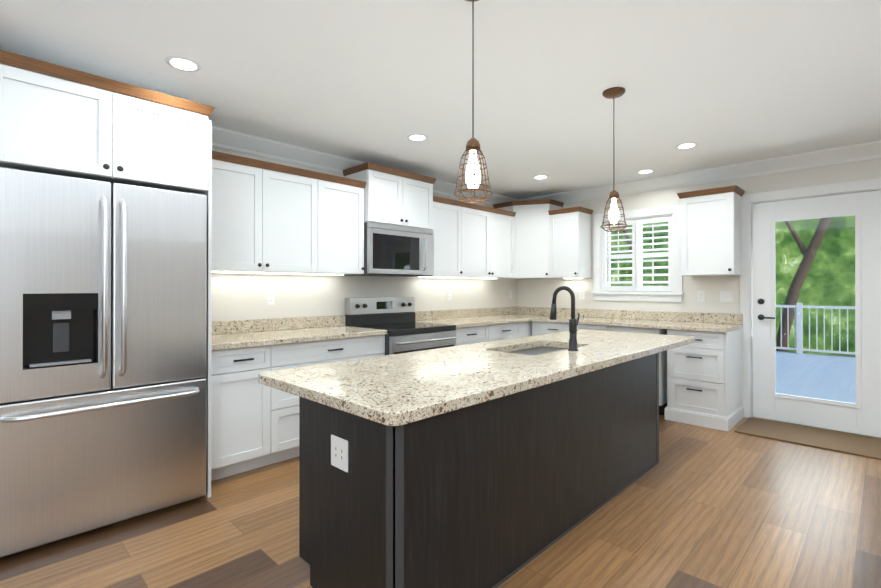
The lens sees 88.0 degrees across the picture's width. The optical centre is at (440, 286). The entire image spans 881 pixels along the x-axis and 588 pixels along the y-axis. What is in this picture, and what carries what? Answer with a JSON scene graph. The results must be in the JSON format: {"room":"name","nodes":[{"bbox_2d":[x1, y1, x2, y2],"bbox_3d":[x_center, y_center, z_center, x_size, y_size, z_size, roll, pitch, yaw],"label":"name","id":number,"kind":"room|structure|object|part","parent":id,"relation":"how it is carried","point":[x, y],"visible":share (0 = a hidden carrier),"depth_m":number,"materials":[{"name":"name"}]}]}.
{"room":"kitchen","nodes":[
{"label":"kitchen","id":0,"kind":"room"},
{"bbox_2d":[212,146,516,320],"bbox_3d":[-2.042,0.034,3.228,0.150,2.445,9.080,0,0,44],"label":"wall","id":1,"kind":"structure","parent":0,"point":[238,296],"depth_m":4.15,"materials":[{"name":"white paint"}]},
{"bbox_2d":[0,58,210,193],"bbox_3d":[-1.974,-0.789,2.633,0.770,0.443,0.936,0,0,44],"label":"upper cabinet","id":2,"kind":"object","parent":1,"relation":"attached to","point":[49,125],"depth_m":2.32,"materials":[{"name":"white wood"}]},
{"bbox_2d":[212,158,327,273],"bbox_3d":[-1.417,-0.496,3.522,0.320,0.762,0.981,0,0,44],"label":"upper cabinet","id":3,"kind":"object","parent":1,"relation":"attached to","point":[267,221],"depth_m":3.42,"materials":[{"name":"white wood"}]},
{"bbox_2d":[266,291,274,304],"bbox_3d":[-1.405,0.093,3.766,0.005,0.115,0.070,0,0,44],"label":"electrical outlet","id":4,"kind":"object","parent":1,"relation":"attached to","point":[270,297],"visible":1,"depth_m":3.76,"materials":[{"name":"white plastic"}]},
{"bbox_2d":[328,178,364,275],"bbox_3d":[-0.973,-0.494,3.976,0.320,0.762,0.520,0,0,44],"label":"upper cabinet","id":5,"kind":"object","parent":1,"relation":"attached to","point":[346,222],"depth_m":3.92,"materials":[{"name":"white wood"}]},
{"bbox_2d":[207,308,517,335],"bbox_3d":[-0.427,0.316,4.743,0.021,0.100,4.194,0,0,44],"label":"backsplash","id":6,"kind":"structure","parent":1,"relation":"attached to","point":[214,328],"depth_m":3.98,"materials":[{"name":"beige stone"}]},
{"bbox_2d":[212,126,519,206],"bbox_3d":[-0.802,-1.122,4.324,0.092,0.124,5.185,0,0,44],"label":"crown molding","id":7,"kind":"structure","parent":1,"relation":"attached to","point":[245,143],"depth_m":3.89,"materials":[{"name":"white wood"}]},
{"bbox_2d":[344,162,435,229],"bbox_3d":[-0.488,-0.847,4.433,0.375,0.542,0.800,0,0,44],"label":"upper cabinet","id":8,"kind":"object","parent":1,"relation":"attached to","point":[390,199],"depth_m":4.24,"materials":[{"name":"white wood"}]},
{"bbox_2d":[346,222,433,276],"bbox_3d":[-0.464,-0.337,4.407,0.445,0.465,0.796,0,0,44],"label":"over-the-range microwave","id":9,"kind":"object","parent":8,"relation":"attached to","point":[395,251],"visible":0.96,"depth_m":4.24,"materials":[{"name":"metal"}]},
{"bbox_2d":[420,202,467,277],"bbox_3d":[-0.034,-0.491,4.935,0.320,0.762,0.548,0,0,44],"label":"upper cabinet","id":10,"kind":"object","parent":1,"relation":"attached to","point":[450,234],"depth_m":4.87,"materials":[{"name":"white wood"}]},
{"bbox_2d":[447,290,450,299],"bbox_3d":[0.100,0.098,5.302,0.005,0.115,0.070,0,0,44],"label":"electrical outlet","id":11,"kind":"object","parent":1,"relation":"attached to","point":[448,294],"visible":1,"depth_m":5.30,"materials":[{"name":"white plastic"}]},
{"bbox_2d":[468,206,511,277],"bbox_3d":[0.441,-0.490,5.420,0.320,0.762,1.039,0,0,44],"label":"upper cabinet","id":12,"kind":"object","parent":1,"relation":"attached to","point":[489,234],"depth_m":5.33,"materials":[{"name":"white wood"}]},
{"bbox_2d":[0,415,880,587],"bbox_3d":[0.626,1.288,0.611,7.720,0.080,9.080,0,0,44],"label":"floor","id":13,"kind":"structure","parent":0,"point":[699,507],"depth_m":2.30,"materials":[{"name":"brown wood"}]},
{"bbox_2d":[0,166,206,557],"bbox_3d":[-1.933,0.355,2.585,0.824,1.800,0.918,0,0,44],"label":"refrigerator","id":14,"kind":"object","parent":13,"relation":"on","point":[103,312],"visible":1,"depth_m":2.30,"materials":[{"name":"grey metal"}]},
{"bbox_3d":[-1.878,-0.006,2.208,0.068,1.068,0.456,0,0,44],"label":"door","id":15,"kind":"part","parent":14,"relation":"part of","materials":[{"name":"metal"}]},
{"bbox_2d":[203,344,273,491],"bbox_3d":[-1.534,0.828,3.189,0.615,0.857,0.433,0,0,44],"label":"base cabinet","id":16,"kind":"object","parent":13,"relation":"on","point":[252,422],"depth_m":2.98,"materials":[{"name":"white wood"}]},
{"bbox_2d":[206,324,385,351],"bbox_3d":[-1.174,0.381,3.537,0.644,0.037,1.426,0,0,44],"label":"countertop","id":17,"kind":"structure","parent":16,"relation":"on","point":[284,335],"depth_m":3.38,"materials":[{"name":"beige stone"}]},
{"bbox_2d":[274,336,384,462],"bbox_3d":[-1.055,0.829,3.678,0.615,0.857,1.054,0,0,44],"label":"base cabinet","id":18,"kind":"object","parent":13,"relation":"on","point":[286,356],"depth_m":3.28,"materials":[{"name":"white wood"}]},
{"bbox_2d":[345,297,455,355],"bbox_3d":[-0.350,0.682,4.292,0.725,1.155,0.800,0,0,44],"label":"range","id":19,"kind":"object","parent":13,"relation":"on","point":[394,317],"visible":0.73,"depth_m":4.26,"materials":[{"name":"metal"}]},
{"bbox_2d":[281,354,658,587],"bbox_3d":[0.409,0.857,2.663,0.819,0.794,2.449,0,0,44],"label":"kitchen island","id":20,"kind":"object","parent":13,"relation":"on","point":[493,464],"depth_m":1.85,"materials":[{"name":"brown wood"}]},
{"bbox_2d":[259,330,694,429],"bbox_3d":[0.625,0.438,2.998,1.030,0.045,3.276,0,0,44],"label":"island countertop","id":21,"kind":"structure","parent":20,"relation":"on","point":[393,391],"depth_m":2.17,"materials":[{"name":"beige stone"}]},
{"bbox_2d":[511,346,566,353],"bbox_3d":[0.681,0.565,3.148,0.414,0.232,0.764,0,0,44],"label":"sink","id":22,"kind":"object","parent":21,"relation":"in","point":[522,349],"depth_m":3.36,"materials":[{"name":"silver metal"}]},
{"bbox_2d":[549,286,582,349],"bbox_3d":[0.828,0.206,3.032,0.205,0.420,0.105,0,0,44],"label":"faucet","id":23,"kind":"object","parent":21,"relation":"on","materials":[{"name":"black metal"}]},
{"bbox_2d":[454,324,521,345],"bbox_3d":[0.293,0.834,5.054,0.615,0.857,1.181,0,0,44],"label":"base cabinet","id":24,"kind":"object","parent":13,"relation":"on","point":[488,332],"depth_m":4.82,"materials":[{"name":"white wood"}]},
{"bbox_2d":[415,312,529,327],"bbox_3d":[0.584,0.387,5.332,0.644,0.037,1.986,0,0,44],"label":"countertop","id":25,"kind":"structure","parent":24,"relation":"on","point":[515,317],"depth_m":5.02,"materials":[{"name":"beige stone"}]},
{"bbox_2d":[522,320,537,336],"bbox_3d":[1.039,0.836,5.831,0.594,0.857,0.634,0,0,44],"label":"base cabinet","id":26,"kind":"object","parent":13,"relation":"on","point":[530,328],"depth_m":5.37,"materials":[{"name":"white wood"}]},
{"bbox_2d":[538,324,597,334],"bbox_3d":[1.654,0.834,5.242,0.828,0.857,0.615,0,0,44],"label":"base cabinet","id":27,"kind":"object","parent":13,"relation":"on","point":[542,328],"depth_m":5.13,"materials":[{"name":"white wood"}]},
{"bbox_2d":[598,324,665,415],"bbox_3d":[2.104,0.833,4.802,0.583,0.857,0.615,0,0,44],"label":"dishwasher","id":28,"kind":"object","parent":13,"relation":"on","point":[662,359],"depth_m":4.47,"materials":[{"name":"white metal"}]},
{"bbox_2d":[662,328,743,430],"bbox_3d":[2.537,0.832,4.376,0.498,0.857,0.616,0,0,44],"label":"base cabinet","id":29,"kind":"object","parent":13,"relation":"on","point":[704,376],"depth_m":4.14,"materials":[{"name":"white wood"}]},
{"bbox_2d":[530,316,741,331],"bbox_3d":[1.996,0.385,4.888,1.994,0.037,0.644,0,0,44],"label":"countertop","id":30,"kind":"structure","parent":29,"relation":"on","point":[678,325],"depth_m":4.66,"materials":[{"name":"beige stone"}]},
{"bbox_2d":[734,417,880,459],"bbox_3d":[3.085,1.251,3.816,0.955,0.013,0.580,0,0,44],"label":"doormat","id":31,"kind":"object","parent":13,"relation":"on","point":[864,446],"visible":1,"depth_m":3.76,"materials":[{"name":"brown fabric"}]},
{"bbox_2d":[0,0,880,198],"bbox_3d":[0.626,-1.236,0.619,7.720,0.080,9.080,0,0,44],"label":"ceiling","id":32,"kind":"structure","parent":0,"point":[719,82],"depth_m":2.55,"materials":[{"name":"white paint"}]},
{"bbox_2d":[165,56,201,71],"bbox_3d":[-1.372,-1.188,2.436,0.171,0.004,0.171,0,0,44],"label":"recessed light","id":33,"kind":"object","parent":32,"relation":"in","point":[181,63],"visible":1,"depth_m":2.42,"materials":[{"name":"white"}]},
{"bbox_2d":[407,134,427,140],"bbox_3d":[-0.182,-1.184,3.622,0.171,0.004,0.171,0,0,44],"label":"recessed light","id":34,"kind":"object","parent":32,"relation":"in","point":[417,137],"visible":1,"depth_m":3.62,"materials":[{"name":"white"}]},
{"bbox_2d":[453,0,492,202],"bbox_3d":[0.130,-0.762,1.818,0.160,0.858,0.160,0,0,44],"label":"pendant light","id":35,"kind":"object","parent":32,"relation":"hanging from","point":[472,175],"visible":1,"depth_m":1.80,"materials":[{"name":"brown metal"}]},
{"bbox_3d":[0.130,-0.463,1.817,0.062,0.158,0.062,0,0,44],"label":"bulb","id":36,"kind":"part","parent":35,"relation":"part of","materials":[{"name":"white glass"}]},
{"bbox_2d":[533,175,548,178],"bbox_3d":[1.081,-1.180,4.919,0.171,0.004,0.171,0,0,44],"label":"recessed light","id":37,"kind":"object","parent":32,"relation":"in","point":[540,177],"visible":0.94,"depth_m":4.92,"materials":[{"name":"white"}]},
{"bbox_2d":[600,87,627,231],"bbox_3d":[1.057,-0.759,2.778,0.160,0.858,0.160,0,0,44],"label":"pendant light","id":38,"kind":"object","parent":32,"relation":"hanging from","point":[613,93],"visible":1,"depth_m":2.76,"materials":[{"name":"brown metal"}]},
{"bbox_3d":[1.057,-0.460,2.777,0.062,0.158,0.062,0,0,44],"label":"bulb","id":39,"kind":"part","parent":38,"relation":"part of","materials":[{"name":"white glass"}]},
{"bbox_2d":[636,169,654,173],"bbox_3d":[2.105,-1.181,4.686,0.171,0.004,0.171,0,0,44],"label":"recessed light","id":40,"kind":"object","parent":32,"relation":"in","point":[646,171],"visible":0.96,"depth_m":4.67,"materials":[{"name":"white plastic"}]},
{"bbox_2d":[675,142,697,148],"bbox_3d":[2.068,-1.184,3.833,0.171,0.004,0.171,0,0,44],"label":"recessed light","id":41,"kind":"object","parent":32,"relation":"in","point":[687,145],"visible":1,"depth_m":3.82,"materials":[{"name":"white plastic"}]},
{"bbox_2d":[517,158,880,313],"bbox_3d":[3.662,0.036,3.821,7.470,2.445,0.150,0,0,44],"label":"wall","id":42,"kind":"structure","parent":0,"point":[535,292],"depth_m":4.77,"materials":[{"name":"white paint"}]},
{"bbox_2d":[488,199,563,278],"bbox_3d":[1.119,-0.585,5.802,0.755,0.955,0.571,0,0,44],"label":"upper cabinet","id":43,"kind":"object","parent":42,"relation":"attached to","point":[531,224],"depth_m":5.62,"materials":[{"name":"white wood"}]},
{"bbox_2d":[552,206,591,277],"bbox_3d":[1.564,-0.516,5.522,0.386,0.814,0.348,0,0,44],"label":"upper cabinet","id":44,"kind":"object","parent":42,"relation":"attached to","point":[571,232],"depth_m":5.40,"materials":[{"name":"white wood"}]},
{"bbox_2d":[579,290,583,298],"bbox_3d":[1.732,0.099,5.601,0.070,0.115,0.005,0,0,44],"label":"electrical outlet","id":45,"kind":"object","parent":42,"relation":"attached to","point":[581,294],"visible":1,"depth_m":5.60,"materials":[{"name":"white plastic"}]},
{"bbox_2d":[518,308,741,323],"bbox_3d":[1.984,0.318,5.335,2.637,0.100,0.021,0,0,44],"label":"backsplash","id":46,"kind":"structure","parent":42,"relation":"attached to","point":[699,318],"depth_m":5.04,"materials":[{"name":"beige stone"}]},
{"bbox_2d":[591,204,683,301],"bbox_3d":[2.237,-0.351,5.187,1.013,1.028,0.196,0,0,44],"label":"window","id":47,"kind":"structure","parent":42,"relation":"in","point":[637,290],"depth_m":5.14,"materials":[{"name":"white wood"}]},
{"bbox_2d":[520,140,880,204],"bbox_3d":[3.631,-1.124,3.686,7.320,0.124,0.092,0,0,44],"label":"crown molding","id":48,"kind":"structure","parent":42,"relation":"attached to","point":[868,150],"depth_m":4.44,"materials":[{"name":"white wood"}]},
{"bbox_2d":[697,290,704,301],"bbox_3d":[2.675,0.096,4.678,0.070,0.115,0.005,0,0,44],"label":"electrical outlet","id":49,"kind":"object","parent":42,"relation":"attached to","point":[700,295],"visible":1,"depth_m":4.68,"materials":[{"name":"white plastic"}]},
{"bbox_2d":[680,190,742,275],"bbox_3d":[2.653,-0.493,4.475,0.455,0.762,0.320,0,0,44],"label":"upper cabinet","id":50,"kind":"object","parent":42,"relation":"attached to","point":[711,239],"depth_m":4.35,"materials":[{"name":"white wood"}]},
{"bbox_2d":[720,291,732,301],"bbox_3d":[2.835,0.096,4.519,0.115,0.115,0.008,0,0,44],"label":"electrical outlet","id":51,"kind":"object","parent":42,"relation":"attached to","point":[726,296],"visible":1,"depth_m":4.52,"materials":[{"name":"white plastic"}]},
{"bbox_2d":[740,178,880,417],"bbox_3d":[3.362,0.183,4.102,1.109,2.152,0.171,0,0,44],"label":"door frame","id":52,"kind":"structure","parent":42,"relation":"attached to","point":[749,200],"depth_m":4.38,"materials":[{"name":"white wood"}]},
{"bbox_2d":[752,190,880,437],"bbox_3d":[3.323,0.226,4.059,0.919,2.043,0.097,0,0,44],"label":"entry door","id":53,"kind":"structure","parent":42,"relation":"in","point":[862,415],"depth_m":4.01,"materials":[{"name":"white wood"}]},
{"label":"outside","id":54,"kind":"structure","parent":0,"visible":0},
{"bbox_2d":[776,351,855,402],"bbox_3d":[4.860,1.363,6.990,15.000,0.130,6.040,0,0,44],"label":"deck","id":55,"kind":"object","parent":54,"point":[821,375],"depth_m":6.58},
{"bbox_2d":[775,303,855,354],"bbox_3d":[6.872,0.809,9.039,15.009,0.989,0.090,0,0,44],"label":"railing","id":56,"kind":"object","parent":55,"relation":"on","point":[798,317],"depth_m":8.85,"materials":[{"name":"grey wood"}]},
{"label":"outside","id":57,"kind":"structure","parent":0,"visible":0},
{"bbox_2d":[608,215,855,356],"bbox_3d":[10.409,1.291,14.798,66.000,18.003,6.920,0,0,44],"label":"trees","id":58,"kind":"object","parent":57,"point":[820,253],"depth_m":16.29,"materials":[{"name":"green plant"}]}
]}

